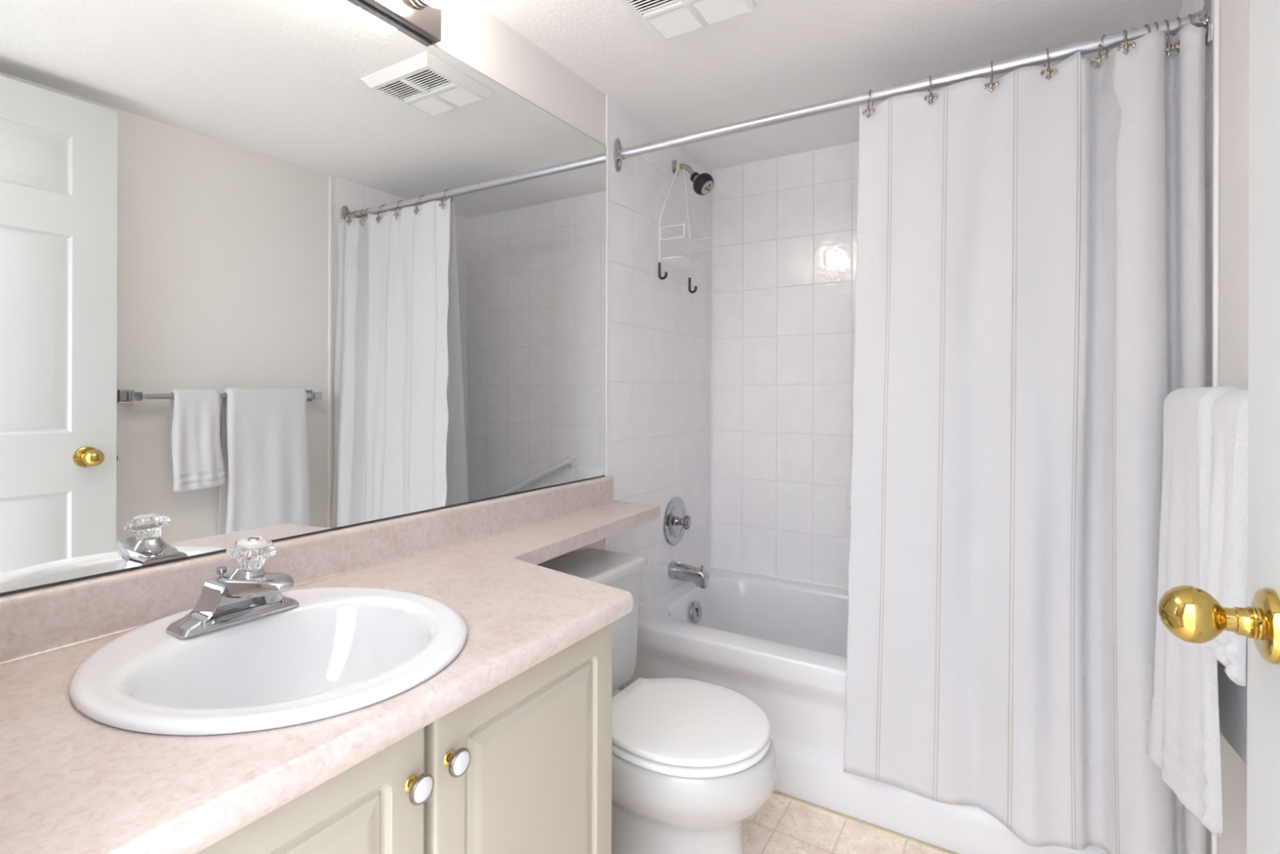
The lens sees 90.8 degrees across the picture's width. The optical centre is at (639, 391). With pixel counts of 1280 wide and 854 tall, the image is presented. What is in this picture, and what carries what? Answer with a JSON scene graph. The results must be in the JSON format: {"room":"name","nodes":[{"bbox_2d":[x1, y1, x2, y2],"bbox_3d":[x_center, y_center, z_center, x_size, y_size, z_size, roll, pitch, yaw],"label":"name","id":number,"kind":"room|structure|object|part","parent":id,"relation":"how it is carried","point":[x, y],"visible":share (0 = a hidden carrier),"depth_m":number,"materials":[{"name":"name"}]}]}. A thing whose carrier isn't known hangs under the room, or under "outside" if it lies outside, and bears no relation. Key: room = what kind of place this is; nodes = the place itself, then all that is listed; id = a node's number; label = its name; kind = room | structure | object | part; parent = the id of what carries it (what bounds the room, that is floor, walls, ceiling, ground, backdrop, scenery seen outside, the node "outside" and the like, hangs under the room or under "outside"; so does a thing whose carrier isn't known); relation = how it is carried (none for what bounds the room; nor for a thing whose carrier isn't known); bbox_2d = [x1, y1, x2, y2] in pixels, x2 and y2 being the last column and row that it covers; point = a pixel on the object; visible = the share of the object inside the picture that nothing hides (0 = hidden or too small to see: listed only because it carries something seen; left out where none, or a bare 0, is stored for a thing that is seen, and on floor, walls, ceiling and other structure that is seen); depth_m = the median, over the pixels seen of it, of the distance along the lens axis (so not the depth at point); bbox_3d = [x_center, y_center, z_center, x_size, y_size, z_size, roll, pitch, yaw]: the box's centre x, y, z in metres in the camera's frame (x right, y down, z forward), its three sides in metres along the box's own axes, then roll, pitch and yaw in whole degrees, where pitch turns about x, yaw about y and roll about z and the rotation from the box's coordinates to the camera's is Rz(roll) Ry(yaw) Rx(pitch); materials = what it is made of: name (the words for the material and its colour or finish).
{"room":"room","nodes":[
{"label":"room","id":0,"kind":"room"},
{"bbox_2d":[1,0,622,689],"bbox_3d":[-0.342,0.098,1.821,0.100,2.162,2.552,0,0,31],"label":"wall","id":1,"kind":"structure","parent":0,"point":[471,34],"depth_m":1.74,"materials":[{"name":"white paint"}]},
{"bbox_2d":[0,0,606,595],"bbox_3d":[-0.537,-0.267,1.398,0.004,1.090,1.620,0,0,31],"label":"wall mirror","id":2,"kind":"object","parent":1,"relation":"attached to","point":[273,270],"visible":1,"depth_m":1.16,"materials":[{"name":"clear mirror"}]},
{"bbox_2d":[0,475,613,664],"bbox_3d":[-0.524,0.322,1.403,0.023,0.086,1.647,0,0,31],"label":"backsplash","id":3,"kind":"structure","parent":1,"relation":"attached to","point":[34,622],"depth_m":1.15,"materials":[{"name":"pink stone"}]},
{"bbox_2d":[357,0,457,44],"bbox_3d":[-0.594,-0.886,1.161,0.151,0.142,0.661,0,0,31],"label":"vanity light","id":4,"kind":"object","parent":1,"relation":"attached to","point":[423,18],"visible":1,"depth_m":1.40,"materials":[{"name":"silver metal"}]},
{"bbox_2d":[408,0,429,9],"bbox_3d":[-0.486,-0.884,1.396,0.028,0.062,0.062,0,0,31],"label":"socket","id":5,"kind":"object","parent":4,"relation":"attached to","point":[412,4],"depth_m":1.40,"materials":[{"name":"beige"}]},
{"bbox_3d":[-0.435,-0.883,1.365,0.092,0.095,0.095,0,0,31],"label":"globe bulb","id":6,"kind":"part","parent":4,"relation":"part of","materials":[{"name":"white glass"}]},
{"bbox_2d":[604,94,608,550],"bbox_3d":[-0.112,0.099,2.095,0.007,2.162,0.014,0,0,31],"label":"trim","id":7,"kind":"structure","parent":1,"relation":"attached to","point":[606,95],"depth_m":2.09,"materials":[{"name":"white"}]},
{"bbox_2d":[607,97,711,604],"bbox_3d":[0.104,-0.101,2.451,0.004,1.762,0.819,0,0,31],"label":"wall tile","id":8,"kind":"structure","parent":1,"relation":"attached to","point":[660,331],"depth_m":2.38,"materials":[{"name":"tile"}]},
{"bbox_2d":[662,497,691,545],"bbox_3d":[0.168,0.513,2.488,0.068,0.190,0.190,0,0,31],"label":"shower valve","id":9,"kind":"object","parent":8,"relation":"attached to","point":[676,520],"visible":1,"depth_m":2.48,"materials":[{"name":"silver metal"}]},
{"bbox_3d":[0.162,0.513,2.491,0.031,0.036,0.036,0,0,31],"label":"valve stem","id":10,"kind":"part","parent":9,"relation":"part of","materials":[{"name":"silver metal"}]},
{"bbox_3d":[0.184,0.513,2.478,0.020,0.054,0.057,0,0,31],"label":"valve knob","id":11,"kind":"part","parent":9,"relation":"part of","materials":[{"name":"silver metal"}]},
{"bbox_2d":[657,160,712,293],"bbox_3d":[0.176,-0.653,2.416,0.112,0.515,0.255,0,0,31],"label":"shower caddy","id":12,"kind":"object","parent":8,"relation":"attached to","point":[690,240],"visible":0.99,"depth_m":2.40,"materials":[{"name":"white metal"}]},
{"bbox_2d":[660,255,709,270],"bbox_3d":[0.175,-0.491,2.416,0.089,0.005,0.241,0,0,31],"label":"basket","id":13,"kind":"object","parent":12,"relation":"on","point":[689,268],"depth_m":2.40,"materials":[{"name":"white metal"}]},
{"bbox_2d":[660,223,712,252],"bbox_3d":[0.180,-0.583,2.413,0.101,0.050,0.241,0,0,31],"label":"basket","id":14,"kind":"object","parent":12,"relation":"on","point":[690,240],"depth_m":2.40,"materials":[{"name":"white metal"}]},
{"bbox_2d":[667,560,709,588],"bbox_3d":[0.191,0.708,2.448,0.150,0.086,0.068,0,0,31],"label":"tub spout","id":15,"kind":"object","parent":8,"relation":"attached to","point":[679,571],"visible":1,"depth_m":2.42,"materials":[{"name":"silver metal"}]},
{"bbox_2d":[671,160,714,195],"bbox_3d":[0.208,-0.837,2.453,0.165,0.158,0.085,0,0,31],"label":"shower","id":16,"kind":"object","parent":8,"relation":"attached to","point":[703,183],"visible":1,"depth_m":2.42,"materials":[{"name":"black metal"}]},
{"bbox_3d":[0.181,-0.864,2.476,0.089,0.067,0.021,0,0,31],"label":"shower arm","id":17,"kind":"part","parent":16,"relation":"part of","materials":[{"name":"silver metal"}]},
{"bbox_2d":[471,0,1182,169],"bbox_3d":[0.325,-1.006,1.345,1.727,0.050,2.672,0,0,31],"label":"ceiling","id":18,"kind":"structure","parent":0,"point":[780,55],"depth_m":1.81,"materials":[{"name":"white paint"}]},
{"bbox_2d":[611,0,756,41],"bbox_3d":[0.092,-0.971,1.558,0.303,0.020,0.280,0,0,31],"label":"ceiling vent","id":19,"kind":"object","parent":18,"relation":"in","point":[662,20],"visible":1,"depth_m":1.61,"materials":[{"name":"white plastic"}]},
{"bbox_3d":[0.029,-0.969,1.547,0.112,0.015,0.107,0,0,31],"label":"louvre panel","id":20,"kind":"part","parent":19,"relation":"part of","materials":[{"name":"white plastic"}]},
{"bbox_3d":[0.091,-0.966,1.649,0.112,0.008,0.100,0,0,31],"label":"louvre panel","id":21,"kind":"part","parent":19,"relation":"part of","materials":[{"name":"white plastic"}]},
{"bbox_3d":[0.202,-0.966,1.582,0.112,0.008,0.100,0,0,31],"label":"louvre panel","id":22,"kind":"part","parent":19,"relation":"part of","materials":[{"name":"white plastic"}]},
{"bbox_2d":[741,792,948,853],"bbox_3d":[0.166,1.206,1.098,1.727,0.050,3.252,0,0,31],"label":"floor","id":23,"kind":"structure","parent":0,"point":[784,824],"depth_m":1.68,"materials":[{"name":"beige tile"}]},
{"bbox_2d":[195,622,612,853],"bbox_3d":[-0.494,0.790,0.927,0.568,0.776,0.863,0,0,31],"label":"vanity cabinet","id":24,"kind":"object","parent":23,"relation":"on","point":[523,766],"visible":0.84,"depth_m":0.89,"materials":[{"name":"beige wood"}]},
{"bbox_3d":[-0.390,0.743,0.623,0.020,0.662,0.424,0,0,31],"label":"door","id":25,"kind":"part","parent":24,"relation":"part of","materials":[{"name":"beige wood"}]},
{"bbox_2d":[0,475,660,853],"bbox_3d":[-0.279,0.341,1.269,0.582,0.122,1.673,0,0,31],"label":"countertop","id":26,"kind":"structure","parent":24,"relation":"on","point":[72,782],"depth_m":0.85,"materials":[{"name":"pink stone"}]},
{"bbox_2d":[165,535,298,639],"bbox_3d":[-0.585,0.287,0.960,0.167,0.132,0.171,0,0,31],"label":"sink faucet","id":27,"kind":"object","parent":26,"relation":"on","point":[250,592],"visible":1,"depth_m":0.95,"materials":[{"name":"silver metal"}]},
{"bbox_3d":[-0.655,0.286,0.989,0.015,0.024,0.015,0,0,-36],"label":"lift rod","id":28,"kind":"part","parent":27,"relation":"part of","materials":[{"name":"silver metal"}]},
{"bbox_3d":[-0.631,0.344,0.988,0.058,0.017,0.171,0,0,31],"label":"plate","id":29,"kind":"part","parent":27,"relation":"part of","materials":[{"name":"silver metal"}]},
{"bbox_2d":[185,572,284,628],"bbox_3d":[-0.630,0.318,0.987,0.054,0.062,0.120,0,0,31],"label":"faucet spout","id":30,"kind":"object","parent":27,"relation":"on","point":[215,608],"depth_m":0.96,"materials":[{"name":"silver metal"}]},
{"bbox_3d":[-0.592,0.249,0.964,0.064,0.044,0.067,0,0,31],"label":"knob","id":31,"kind":"part","parent":27,"relation":"part of","materials":[{"name":"clear plastic"}]},
{"bbox_3d":[-0.583,0.294,0.958,0.161,0.038,0.060,0,0,31],"label":"spout","id":32,"kind":"part","parent":27,"relation":"part of","materials":[{"name":"silver metal"}]},
{"bbox_2d":[68,586,466,735],"bbox_3d":[-0.504,0.430,0.909,0.521,0.156,0.467,0,0,31],"label":"oval sink","id":33,"kind":"object","parent":26,"relation":"in","point":[342,650],"visible":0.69,"depth_m":0.92,"materials":[{"name":"white ceramic"}]},
{"bbox_3d":[-0.275,0.482,0.773,0.016,0.020,0.020,0,0,31],"label":"knob stem","id":34,"kind":"part","parent":24,"relation":"part of","materials":[{"name":"gold metal"}]},
{"bbox_3d":[-0.262,0.482,0.765,0.003,0.028,0.028,0,0,31],"label":"knob","id":35,"kind":"part","parent":24,"relation":"part of","materials":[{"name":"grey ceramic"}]},
{"bbox_3d":[-0.244,0.480,0.825,0.016,0.020,0.020,0,0,31],"label":"knob stem","id":36,"kind":"part","parent":24,"relation":"part of","materials":[{"name":"gold metal"}]},
{"bbox_3d":[-0.230,0.480,0.817,0.003,0.028,0.028,0,0,31],"label":"knob","id":37,"kind":"part","parent":24,"relation":"part of","materials":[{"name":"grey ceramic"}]},
{"bbox_3d":[-0.165,0.743,0.991,0.020,0.662,0.410,0,0,31],"label":"door","id":38,"kind":"part","parent":24,"relation":"part of","materials":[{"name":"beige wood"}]},
{"bbox_2d":[538,547,777,853],"bbox_3d":[0.000,0.832,1.582,0.698,0.696,0.511,0,0,31],"label":"toilet","id":39,"kind":"object","parent":23,"relation":"on","point":[692,760],"visible":0.67,"depth_m":1.43,"materials":[{"name":"white ceramic"}]},
{"bbox_3d":[-0.200,0.499,1.705,0.227,0.033,0.511,0,0,31],"label":"tank lid","id":40,"kind":"part","parent":39,"relation":"part of","materials":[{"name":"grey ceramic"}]},
{"bbox_3d":[-0.198,0.665,1.703,0.200,0.298,0.480,0,0,31],"label":"tank","id":41,"kind":"part","parent":39,"relation":"part of","materials":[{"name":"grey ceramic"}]},
{"bbox_3d":[0.113,0.803,1.513,0.395,0.017,0.374,0,0,31],"label":"seat","id":42,"kind":"part","parent":39,"relation":"part of","materials":[{"name":"white plastic"}]},
{"bbox_3d":[0.110,0.780,1.515,0.400,0.020,0.372,0,0,31],"label":"lid","id":43,"kind":"part","parent":39,"relation":"part of","materials":[{"name":"white plastic"}]},
{"bbox_3d":[0.089,0.998,1.528,0.490,0.366,0.372,0,0,31],"label":"bowl","id":44,"kind":"part","parent":39,"relation":"part of","materials":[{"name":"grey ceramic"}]},
{"bbox_2d":[622,567,1108,853],"bbox_3d":[0.765,0.980,2.078,1.513,0.404,0.748,0,0,31],"label":"bathtub","id":45,"kind":"object","parent":23,"relation":"on","point":[780,644],"visible":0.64,"depth_m":1.90,"materials":[{"name":"white ceramic"}]},
{"bbox_3d":[0.216,0.845,2.426,0.022,0.084,0.084,0,0,31],"label":"overflow plate","id":46,"kind":"part","parent":45,"relation":"part of","materials":[{"name":"silver metal"}]},
{"bbox_2d":[1146,386,1247,836],"bbox_3d":[0.949,0.349,1.064,0.095,0.714,0.330,0,0,26],"label":"bath towel","id":47,"kind":"object","parent":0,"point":[1194,700],"visible":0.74,"depth_m":1.02,"materials":[{"name":"white fabric"}]},
{"bbox_2d":[1206,0,1249,853],"bbox_3d":[1.016,0.102,0.922,0.100,2.162,2.672,0,0,31],"label":"wall","id":48,"kind":"structure","parent":0,"point":[1234,14],"depth_m":1.20,"materials":[{"name":"white paint"}]},
{"bbox_2d":[639,169,848,607],"bbox_3d":[0.770,-0.100,2.080,1.522,1.758,0.754,0,0,31],"label":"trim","id":49,"kind":"structure","parent":48,"relation":"attached to","point":[711,566],"depth_m":2.79,"materials":[{"name":"white"}]},
{"bbox_2d":[711,141,858,587],"bbox_3d":[0.967,-0.098,2.402,1.519,1.762,0.004,0,0,31],"label":"wall tile","id":50,"kind":"structure","parent":48,"relation":"attached to","point":[784,244],"depth_m":2.62,"materials":[{"name":"tile"}]},
{"bbox_2d":[846,488,850,517],"bbox_3d":[0.861,0.438,2.415,0.156,0.112,0.081,0,0,31],"label":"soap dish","id":51,"kind":"object","parent":50,"relation":"attached to","point":[848,491],"visible":0.18,"depth_m":2.48,"materials":[{"name":"white ceramic"}]},
{"bbox_2d":[772,790,957,853],"bbox_3d":[0.677,1.181,1.692,1.260,0.002,0.010,0,0,31],"label":"trim","id":52,"kind":"structure","parent":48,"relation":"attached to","point":[774,791],"depth_m":1.73,"materials":[{"name":"beige"}]},
{"bbox_2d":[613,0,1210,172],"bbox_3d":[0.571,-0.801,1.750,1.518,0.116,0.047,0,0,31],"label":"curtain rod","id":53,"kind":"object","parent":48,"relation":"attached to","point":[1202,18],"visible":0.77,"depth_m":1.64,"materials":[{"name":"silver metal"}]},
{"bbox_2d":[862,88,875,118],"bbox_3d":[0.624,-0.774,1.709,0.032,0.090,0.061,0,0,31],"label":"curtain hook","id":54,"kind":"object","parent":53,"relation":"hanging from","point":[868,110],"visible":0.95,"depth_m":1.69,"materials":[{"name":"silver metal"}]},
{"bbox_2d":[924,75,937,104],"bbox_3d":[0.748,-0.774,1.631,0.032,0.090,0.064,0,0,20],"label":"curtain hook","id":55,"kind":"object","parent":53,"relation":"hanging from","point":[931,96],"visible":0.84,"depth_m":1.60,"materials":[{"name":"silver metal"}]},
{"bbox_2d":[983,60,999,93],"bbox_3d":[0.869,-0.774,1.560,0.032,0.090,0.059,0,0,31],"label":"curtain hook","id":56,"kind":"object","parent":53,"relation":"hanging from","point":[991,84],"visible":0.98,"depth_m":1.54,"materials":[{"name":"silver metal"}]},
{"bbox_2d":[843,24,1206,853],"bbox_3d":[0.859,0.127,1.492,0.737,1.811,0.135,0,0,30],"label":"shower curtain","id":57,"kind":"object","parent":53,"relation":"hanging from","point":[1030,276],"visible":0.84,"depth_m":1.48,"materials":[{"name":"white fabric"}]},
{"bbox_2d":[1040,47,1057,79],"bbox_3d":[0.966,-0.773,1.500,0.032,0.090,0.061,0,0,25],"label":"curtain hook","id":58,"kind":"object","parent":53,"relation":"hanging from","point":[1048,72],"visible":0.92,"depth_m":1.48,"materials":[{"name":"silver metal"}]},
{"bbox_2d":[1090,34,1107,67],"bbox_3d":[1.056,-0.773,1.439,0.073,0.090,0.032,0,0,-41],"label":"curtain hook","id":59,"kind":"object","parent":53,"relation":"hanging from","point":[1099,59],"visible":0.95,"depth_m":1.42,"materials":[{"name":"silver metal"}]},
{"bbox_2d":[1116,29,1135,55],"bbox_3d":[1.079,-0.773,1.406,0.032,0.090,0.105,0,0,34],"label":"curtain hook","id":60,"kind":"object","parent":53,"relation":"hanging from","point":[1126,46],"visible":0.94,"depth_m":1.36,"materials":[{"name":"silver metal"}]},
{"bbox_2d":[1142,24,1151,33],"bbox_3d":[1.126,-0.773,1.409,0.032,0.090,0.051,0,0,11],"label":"curtain hook","id":61,"kind":"object","parent":53,"relation":"hanging from","point":[1148,25],"visible":0.07,"depth_m":1.39,"materials":[{"name":"silver metal"}]},
{"bbox_2d":[1153,22,1166,51],"bbox_3d":[1.141,-0.773,1.399,0.032,0.090,0.051,0,0,23],"label":"curtain hook","id":62,"kind":"object","parent":53,"relation":"hanging from","point":[1156,23],"visible":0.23,"depth_m":1.38,"materials":[{"name":"silver metal"}]},
{"bbox_2d":[1164,19,1177,56],"bbox_3d":[1.156,-0.773,1.390,0.032,0.090,0.051,0,0,23],"label":"curtain hook","id":63,"kind":"object","parent":53,"relation":"hanging from","point":[1168,48],"visible":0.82,"depth_m":1.37,"materials":[{"name":"silver metal"}]},
{"bbox_2d":[1171,16,1181,53],"bbox_3d":[1.173,-0.773,1.380,0.032,0.090,0.051,0,0,26],"label":"curtain hook","id":64,"kind":"object","parent":53,"relation":"hanging from","point":[1177,45],"visible":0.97,"depth_m":1.36,"materials":[{"name":"silver metal"}]},
{"bbox_2d":[1187,13,1192,24],"bbox_3d":[1.190,-0.773,1.369,0.032,0.090,0.051,0,0,26],"label":"curtain hook","id":65,"kind":"object","parent":53,"relation":"hanging from","point":[1190,15],"visible":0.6,"depth_m":1.35,"materials":[{"name":"silver metal"}]},
{"bbox_2d":[1169,0,1213,386],"bbox_3d":[1.402,-0.096,1.653,0.004,1.762,0.829,0,0,31],"label":"wall tile","id":66,"kind":"structure","parent":48,"relation":"attached to","point":[1187,7],"depth_m":1.35,"materials":[{"name":"tile"}]},
{"bbox_2d":[1210,0,1220,853],"bbox_3d":[1.179,0.103,1.294,0.009,2.162,0.016,0,0,31],"label":"trim","id":67,"kind":"structure","parent":48,"relation":"attached to","point":[1216,3],"depth_m":1.29,"materials":[{"name":"white paint"}]},
{"bbox_3d":[0.915,0.025,0.945,0.095,0.048,0.705,0,0,31],"label":"towel bar","id":68,"kind":"object","parent":48,"relation":"attached to","visible":0},
{"bbox_2d":[1204,390,1248,685],"bbox_3d":[0.808,0.184,0.847,0.070,0.372,0.175,0,0,31],"label":"hand towel","id":69,"kind":"object","parent":68,"relation":"hanging from","point":[1227,572],"visible":0.66,"depth_m":0.83,"materials":[{"name":"white fabric"}]},
{"bbox_3d":[-0.386,0.098,0.282,1.627,2.162,0.120,0,0,31],"label":"wall","id":70,"kind":"structure","parent":0,"visible":0},
{"bbox_2d":[1157,0,1279,853],"bbox_3d":[0.443,0.126,0.317,0.202,2.088,0.779,0,0,31],"label":"door","id":71,"kind":"structure","parent":70,"relation":"in","point":[1191,614],"depth_m":0.60,"materials":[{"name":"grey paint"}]},
{"bbox_3d":[0.549,0.216,0.605,0.083,0.067,0.067,0,0,31],"label":"knob","id":72,"kind":"part","parent":71,"relation":"part of","materials":[{"name":"gold metal"}]}
]}

